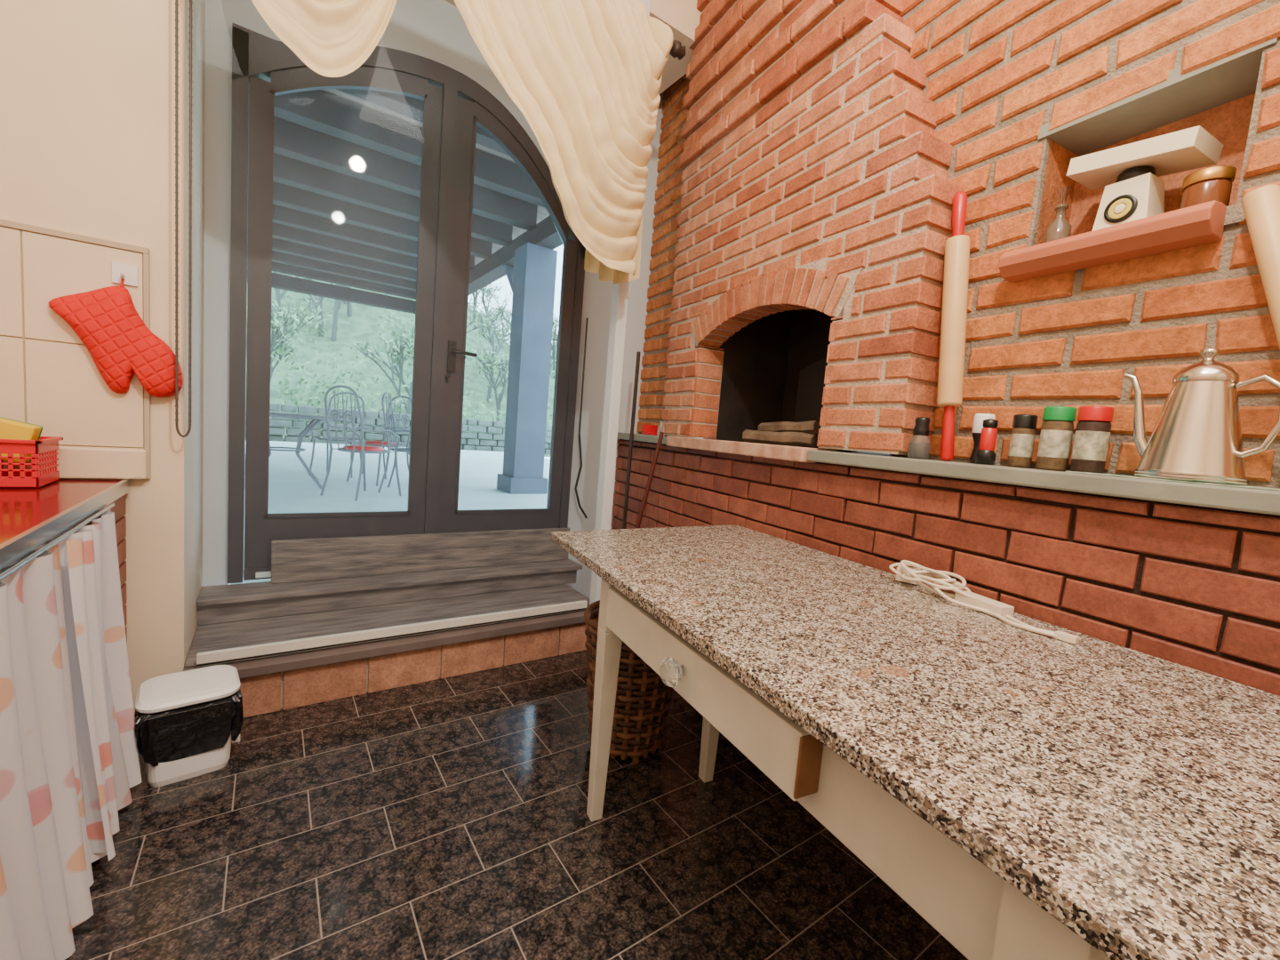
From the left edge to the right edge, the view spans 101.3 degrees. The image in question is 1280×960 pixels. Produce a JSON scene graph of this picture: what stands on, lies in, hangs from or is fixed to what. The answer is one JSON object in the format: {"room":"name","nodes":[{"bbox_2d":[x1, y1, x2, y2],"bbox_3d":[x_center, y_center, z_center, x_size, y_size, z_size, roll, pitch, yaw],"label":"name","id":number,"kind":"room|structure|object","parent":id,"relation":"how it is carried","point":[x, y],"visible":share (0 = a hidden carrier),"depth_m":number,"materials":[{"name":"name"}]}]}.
{"room":"kitchen","nodes":[
{"label":"kitchen","id":0,"kind":"room"},
{"bbox_2d":[0,0,701,711],"bbox_3d":[-1.159,-1.228,2.494,3.050,4.200,0.930,1,6,-35],"label":"wall","id":1,"kind":"structure","parent":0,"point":[87,87],"depth_m":1.70,"materials":[{"name":"white paint"}]},
{"bbox_2d":[48,261,183,397],"bbox_3d":[-1.695,-0.492,1.704,0.315,0.423,0.047,1,6,-35],"label":"oven mitt","id":2,"kind":"object","parent":1,"relation":"attached to","point":[107,321],"visible":0.98,"depth_m":1.70,"materials":[{"name":"red fabric"}]},
{"bbox_2d":[196,600,587,667],"bbox_3d":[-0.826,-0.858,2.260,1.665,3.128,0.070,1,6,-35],"label":"step edge","id":3,"kind":"object","parent":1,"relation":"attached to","point":[204,659],"visible":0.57,"depth_m":2.25,"materials":[{"name":"white paint"}]},
{"bbox_2d":[174,0,192,437],"bbox_3d":[-1.481,-1.260,1.703,0.046,2.244,0.010,1,6,-35],"label":"chain","id":4,"kind":"object","parent":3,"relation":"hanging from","point":[176,20],"visible":1,"depth_m":1.74,"materials":[{"name":"grey"}]},
{"bbox_2d":[227,22,585,583],"bbox_3d":[-1.129,-0.835,2.884,1.773,2.684,0.185,1,6,-35],"label":"door","id":5,"kind":"structure","parent":1,"relation":"attached to","point":[454,103],"depth_m":2.77,"materials":[{"name":"paint"}]},
{"bbox_2d":[574,317,588,518],"bbox_3d":[-0.352,-0.390,3.437,0.114,1.305,0.034,1,6,-35],"label":"cable","id":6,"kind":"object","parent":1,"relation":"attached to","point":[587,320],"visible":1,"depth_m":3.40,"materials":[{"name":"black plastic"}]},
{"bbox_2d":[669,40,685,60],"bbox_3d":[-0.579,-2.111,2.087,1.885,0.068,0.185,1,6,-35],"label":"curtain rod","id":7,"kind":"object","parent":1,"relation":"attached to","point":[677,50],"visible":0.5,"depth_m":2.54,"materials":[{"name":"brown wood"}]},
{"bbox_2d":[251,0,672,284],"bbox_3d":[-0.590,-1.532,1.968,1.705,1.190,0.287,1,6,-35],"label":"curtain","id":8,"kind":"object","parent":7,"relation":"hanging from","point":[585,76],"visible":1,"depth_m":2.11,"materials":[{"name":"beige fabric"}]},
{"bbox_2d":[202,0,663,598],"bbox_3d":[-0.918,-1.264,3.108,2.550,4.200,0.200,1,6,-35],"label":"wall","id":9,"kind":"structure","parent":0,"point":[436,30],"depth_m":2.64,"materials":[{"name":"beige paint"}]},
{"bbox_2d":[64,649,967,959],"bbox_3d":[0.237,1.213,0.720,3.350,0.100,5.593,1,6,-35],"label":"floor","id":10,"kind":"structure","parent":0,"point":[444,819],"depth_m":1.47,"materials":[{"name":"tile"}]},
{"bbox_2d":[0,479,129,644],"bbox_3d":[-1.054,0.647,0.241,0.652,0.904,3.440,1,6,-35],"label":"countertop","id":11,"kind":"structure","parent":10,"relation":"on","point":[30,519],"depth_m":1.34,"materials":[{"name":"red"}]},
{"bbox_2d":[0,436,63,488],"bbox_3d":[-1.890,-0.057,1.482,0.316,0.138,0.196,1,6,-35],"label":"basket","id":12,"kind":"object","parent":11,"relation":"on","point":[44,471],"visible":1,"depth_m":1.49,"materials":[{"name":"red plastic"}]},
{"bbox_2d":[0,416,43,463],"bbox_3d":[-1.828,-0.115,1.524,0.114,0.129,0.070,1,6,-35],"label":"sponge","id":13,"kind":"object","parent":12,"relation":"in","point":[9,428],"visible":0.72,"depth_m":1.51,"materials":[{"name":"yellow"}]},
{"bbox_2d":[0,503,141,959],"bbox_3d":[-1.132,0.587,0.977,0.102,0.856,1.540,1,6,-34],"label":"curtain","id":14,"kind":"object","parent":11,"relation":"hanging from","point":[69,760],"visible":1,"depth_m":1.11,"materials":[{"name":"fabric"}]},
{"bbox_2d":[134,664,243,787],"bbox_3d":[-1.466,0.793,1.709,0.262,0.281,0.242,0,7,-42],"label":"trash bin","id":15,"kind":"object","parent":10,"relation":"on","point":[187,723],"visible":1,"depth_m":1.64,"materials":[{"name":"white plastic"}]},
{"bbox_2d":[183,558,589,718],"bbox_3d":[-1.084,0.706,2.707,1.870,0.335,0.775,1,6,-35],"label":"step","id":16,"kind":"structure","parent":10,"relation":"on","point":[228,616],"depth_m":2.45,"materials":[{"name":"wood"}]},
{"bbox_2d":[271,527,570,583],"bbox_3d":[-1.117,0.404,2.969,1.590,0.209,0.030,1,6,-35],"label":"wooden plank","id":17,"kind":"object","parent":16,"relation":"on","point":[323,558],"visible":0.96,"depth_m":2.84,"materials":[{"name":"brown wood"}]},
{"bbox_2d":[584,600,672,764],"bbox_3d":[-0.035,0.732,1.993,0.386,0.584,0.386,1,6,-35],"label":"wicker basket","id":18,"kind":"object","parent":10,"relation":"on","point":[643,700],"visible":0.41,"depth_m":1.86,"materials":[{"name":"brown wicker"}]},
{"bbox_2d":[622,351,640,528],"bbox_3d":[-0.080,0.039,3.358,0.024,1.700,0.052,6,5,18],"label":"handle","id":19,"kind":"object","parent":10,"relation":"on","point":[637,363],"visible":0.6,"depth_m":3.33,"materials":[{"name":"brown wood"}]},
{"bbox_2d":[634,432,663,528],"bbox_3d":[-0.022,0.320,3.036,0.237,1.214,0.030,7,6,24],"label":"fire poker","id":20,"kind":"object","parent":10,"relation":"on","point":[661,434],"visible":0.43,"depth_m":2.98,"materials":[{"name":"brown metal"}]},
{"bbox_2d":[551,524,1279,959],"bbox_3d":[0.491,0.725,1.265,0.952,0.810,2.237,2,6,-27],"label":"table","id":21,"kind":"object","parent":10,"relation":"on","point":[1028,795],"visible":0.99,"depth_m":0.79,"materials":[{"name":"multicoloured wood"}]},
{"bbox_2d":[888,560,1079,644],"bbox_3d":[0.886,0.301,1.394,0.121,0.068,0.506,2,6,-23],"label":"extension cord","id":22,"kind":"object","parent":21,"relation":"on","point":[940,579],"visible":1,"depth_m":1.41,"materials":[{"name":"beige plastic"}]},
{"bbox_2d":[610,0,1279,695],"bbox_3d":[1.328,-0.893,1.013,0.519,4.201,6.020,2,6,-27],"label":"wall","id":23,"kind":"structure","parent":0,"point":[1021,90],"depth_m":1.39,"materials":[{"name":"brick"}]},
{"bbox_2d":[666,435,837,463],"bbox_3d":[0.465,-0.154,2.502,0.185,0.057,1.050,2,6,-27],"label":"hearth","id":24,"kind":"object","parent":23,"relation":"on","point":[785,452],"visible":0.88,"depth_m":2.30,"materials":[{"name":"stone"}]},
{"bbox_2d":[661,0,963,455],"bbox_3d":[0.882,-1.621,2.425,0.700,3.060,1.620,2,6,-27],"label":"brick fireplace","id":25,"kind":"object","parent":23,"relation":"on","point":[814,222],"visible":0.98,"depth_m":2.13,"materials":[{"name":"orange brick"}]},
{"bbox_2d":[742,420,820,447],"bbox_3d":[0.688,-0.228,2.526,0.196,0.127,0.479,1,6,-35],"label":"firewood","id":26,"kind":"object","parent":25,"relation":"in","point":[779,433],"visible":0.91,"depth_m":2.43,"materials":[{"name":"brown wood"}]},
{"bbox_2d":[616,432,1279,515],"bbox_3d":[0.857,-0.058,1.788,0.207,0.044,4.420,2,6,-27],"label":"ledge","id":27,"kind":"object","parent":23,"relation":"attached to","point":[1238,499],"depth_m":1.23,"materials":[{"name":"stone"}]},
{"bbox_2d":[641,408,666,436],"bbox_3d":[0.109,-0.369,3.309,0.128,0.174,0.140,2,6,-27],"label":"dustpan","id":28,"kind":"object","parent":27,"relation":"on","point":[647,429],"visible":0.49,"depth_m":3.34,"materials":[{"name":"red plastic"}]},
{"bbox_2d":[656,420,664,436],"bbox_3d":[0.124,-0.303,3.067,0.044,0.090,0.044,1,6,-35],"label":"salt shaker","id":29,"kind":"object","parent":27,"relation":"on","point":[660,427],"visible":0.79,"depth_m":3.05,"materials":[{"name":"clear glass"}]},
{"bbox_2d":[907,416,930,459],"bbox_3d":[0.883,-0.133,1.650,0.062,0.130,0.062,1,6,-35],"label":"pepper grinder","id":30,"kind":"object","parent":27,"relation":"on","point":[919,446],"visible":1,"depth_m":1.63,"materials":[{"name":"clear glass"}]},
{"bbox_2d":[936,191,970,461],"bbox_3d":[0.977,-0.482,1.635,0.072,0.844,0.143,5,5,-1],"label":"rolling pin","id":31,"kind":"object","parent":27,"relation":"on","point":[956,260],"visible":1,"depth_m":1.61,"materials":[{"name":"brown wood"}]},
{"bbox_2d":[969,413,995,463],"bbox_3d":[1.018,-0.122,1.562,0.054,0.147,0.054,1,6,-35],"label":"pepper mill","id":32,"kind":"object","parent":27,"relation":"on","point":[978,420],"visible":0.53,"depth_m":1.55,"materials":[{"name":"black plastic"}]},
{"bbox_2d":[975,418,998,464],"bbox_3d":[0.990,-0.110,1.493,0.048,0.130,0.048,1,6,-35],"label":"pepper mill","id":33,"kind":"object","parent":27,"relation":"on","point":[986,454],"visible":1,"depth_m":1.48,"materials":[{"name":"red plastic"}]},
{"bbox_2d":[1007,414,1038,467],"bbox_3d":[1.067,-0.108,1.464,0.055,0.145,0.055,1,6,-35],"label":"spice jar","id":34,"kind":"object","parent":27,"relation":"on","point":[1023,432],"visible":1,"depth_m":1.44,"materials":[{"name":"brown glass"}]},
{"bbox_2d":[1035,406,1076,471],"bbox_3d":[1.096,-0.109,1.383,0.067,0.165,0.067,1,6,-35],"label":"spice jar","id":35,"kind":"object","parent":27,"relation":"on","point":[1056,435],"visible":1,"depth_m":1.36,"materials":[{"name":"green"}]},
{"bbox_2d":[1070,406,1114,473],"bbox_3d":[1.131,-0.100,1.314,0.067,0.165,0.067,1,6,-35],"label":"spice jar","id":36,"kind":"object","parent":27,"relation":"on","point":[1093,426],"visible":0.91,"depth_m":1.29,"materials":[{"name":"brown glass"}]},
{"bbox_2d":[1065,471,1279,490],"bbox_3d":[1.224,0.015,1.047,0.180,0.002,0.560,2,6,-27],"label":"mat","id":37,"kind":"object","parent":27,"relation":"on","point":[1193,482],"visible":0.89,"depth_m":1.09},
{"bbox_2d":[1123,347,1279,485],"bbox_3d":[1.185,-0.140,1.122,0.196,0.281,0.181,7,6,20],"label":"kettle","id":38,"kind":"object","parent":37,"relation":"on","point":[1196,434],"visible":1,"depth_m":1.07,"materials":[{"name":"silver"}]},
{"bbox_2d":[1240,184,1279,349],"bbox_3d":[1.297,-0.288,1.040,0.054,0.620,0.223,3,6,-19],"label":"rolling pin","id":39,"kind":"object","parent":37,"relation":"on","point":[1260,205],"visible":1,"depth_m":1.06,"materials":[{"name":"beige wood"}]},
{"bbox_2d":[998,200,1226,282],"bbox_3d":[1.167,-0.596,1.341,0.082,0.077,0.435,2,6,-27],"label":"shelf","id":40,"kind":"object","parent":23,"relation":"attached to","point":[1201,224],"depth_m":1.28,"materials":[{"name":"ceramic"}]},
{"bbox_2d":[1043,184,1071,242],"bbox_3d":[1.179,-0.733,1.472,0.060,0.170,0.060,1,6,-35],"label":"reed diffuser","id":41,"kind":"object","parent":40,"relation":"on","point":[1060,228],"visible":0.73,"depth_m":1.46,"materials":[{"name":"beige ceramic"}]},
{"bbox_2d":[1066,125,1223,231],"bbox_3d":[1.268,-0.739,1.342,0.140,0.220,0.258,2,6,-27],"label":"kitchen scale","id":42,"kind":"object","parent":40,"relation":"on","point":[1129,174],"visible":0.94,"depth_m":1.31,"materials":[{"name":"beige plastic"}]},
{"bbox_2d":[1179,165,1236,208],"bbox_3d":[1.312,-0.661,1.216,0.084,0.095,0.084,1,6,-35],"label":"honey jar","id":43,"kind":"object","parent":40,"relation":"on","point":[1213,183],"visible":0.76,"depth_m":1.19,"materials":[{"name":"brown glass"}]},
{"label":"outside","id":44,"kind":"structure","parent":0,"visible":0},
{"bbox_2d":[245,271,554,456],"bbox_3d":[-22.780,-30.284,50.309,140.000,49.864,85.000,1,6,-35],"label":"hillside","id":45,"kind":"structure","parent":44,"point":[364,321],"depth_m":22.60,"materials":[{"name":"green plant"}]},
{"bbox_2d":[246,266,559,446],"bbox_3d":[-13.122,-12.064,27.317,40.862,20.719,28.344,1,6,-35],"label":"hillside trees","id":46,"kind":"object","parent":45,"relation":"on","point":[282,327],"visible":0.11,"depth_m":18.79,"materials":[{"name":"green plant"}]},
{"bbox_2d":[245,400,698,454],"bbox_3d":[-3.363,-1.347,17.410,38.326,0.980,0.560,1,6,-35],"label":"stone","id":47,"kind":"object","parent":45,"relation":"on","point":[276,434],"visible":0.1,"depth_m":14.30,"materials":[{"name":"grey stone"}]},
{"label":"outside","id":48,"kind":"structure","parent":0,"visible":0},
{"bbox_2d":[230,440,549,583],"bbox_3d":[-6.527,-0.176,6.651,15.000,0.100,11.700,1,6,-35],"label":"ground","id":49,"kind":"structure","parent":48,"point":[291,487],"depth_m":6.49,"materials":[{"name":"stone"}]},
{"bbox_2d":[244,410,349,489],"bbox_3d":[-3.941,-0.330,5.800,1.260,0.796,1.260,1,6,-35],"label":"garden table","id":50,"kind":"object","parent":49,"relation":"on","point":[314,418],"visible":0.62,"depth_m":5.74,"materials":[{"name":"grey metal"}]},
{"bbox_2d":[308,392,364,478],"bbox_3d":[-4.043,-0.627,7.051,0.602,1.127,0.584,3,5,-12],"label":"garden chair","id":51,"kind":"object","parent":49,"relation":"on","point":[326,438],"visible":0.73,"depth_m":7.23,"materials":[{"name":"grey metal"}]},
{"bbox_2d":[320,384,401,501],"bbox_3d":[-2.890,-0.391,5.476,0.602,1.128,0.585,6,5,18],"label":"garden chair","id":52,"kind":"object","parent":49,"relation":"on","point":[363,449],"visible":1,"depth_m":5.28,"materials":[{"name":"grey metal"}]},
{"bbox_2d":[346,395,411,486],"bbox_3d":[-3.253,-0.526,6.631,0.602,1.128,0.585,7,6,22],"label":"garden chair","id":53,"kind":"object","parent":49,"relation":"on","point":[383,444],"visible":0.7,"depth_m":6.73,"materials":[{"name":"grey metal"}]},
{"bbox_2d":[377,392,410,492],"bbox_3d":[-2.647,-0.427,6.084,0.584,1.127,0.602,3,5,-14],"label":"garden chair","id":54,"kind":"object","parent":49,"relation":"on","point":[388,420],"visible":0.64,"depth_m":5.90,"materials":[{"name":"grey metal"}]},
{"bbox_2d":[247,88,562,494],"bbox_3d":[-7.068,-1.942,4.830,11.970,3.650,9.785,1,6,-35],"label":"porch roof","id":55,"kind":"structure","parent":49,"relation":"on","point":[348,162],"depth_m":6.53,"materials":[{"name":"grey wood"}]}
]}

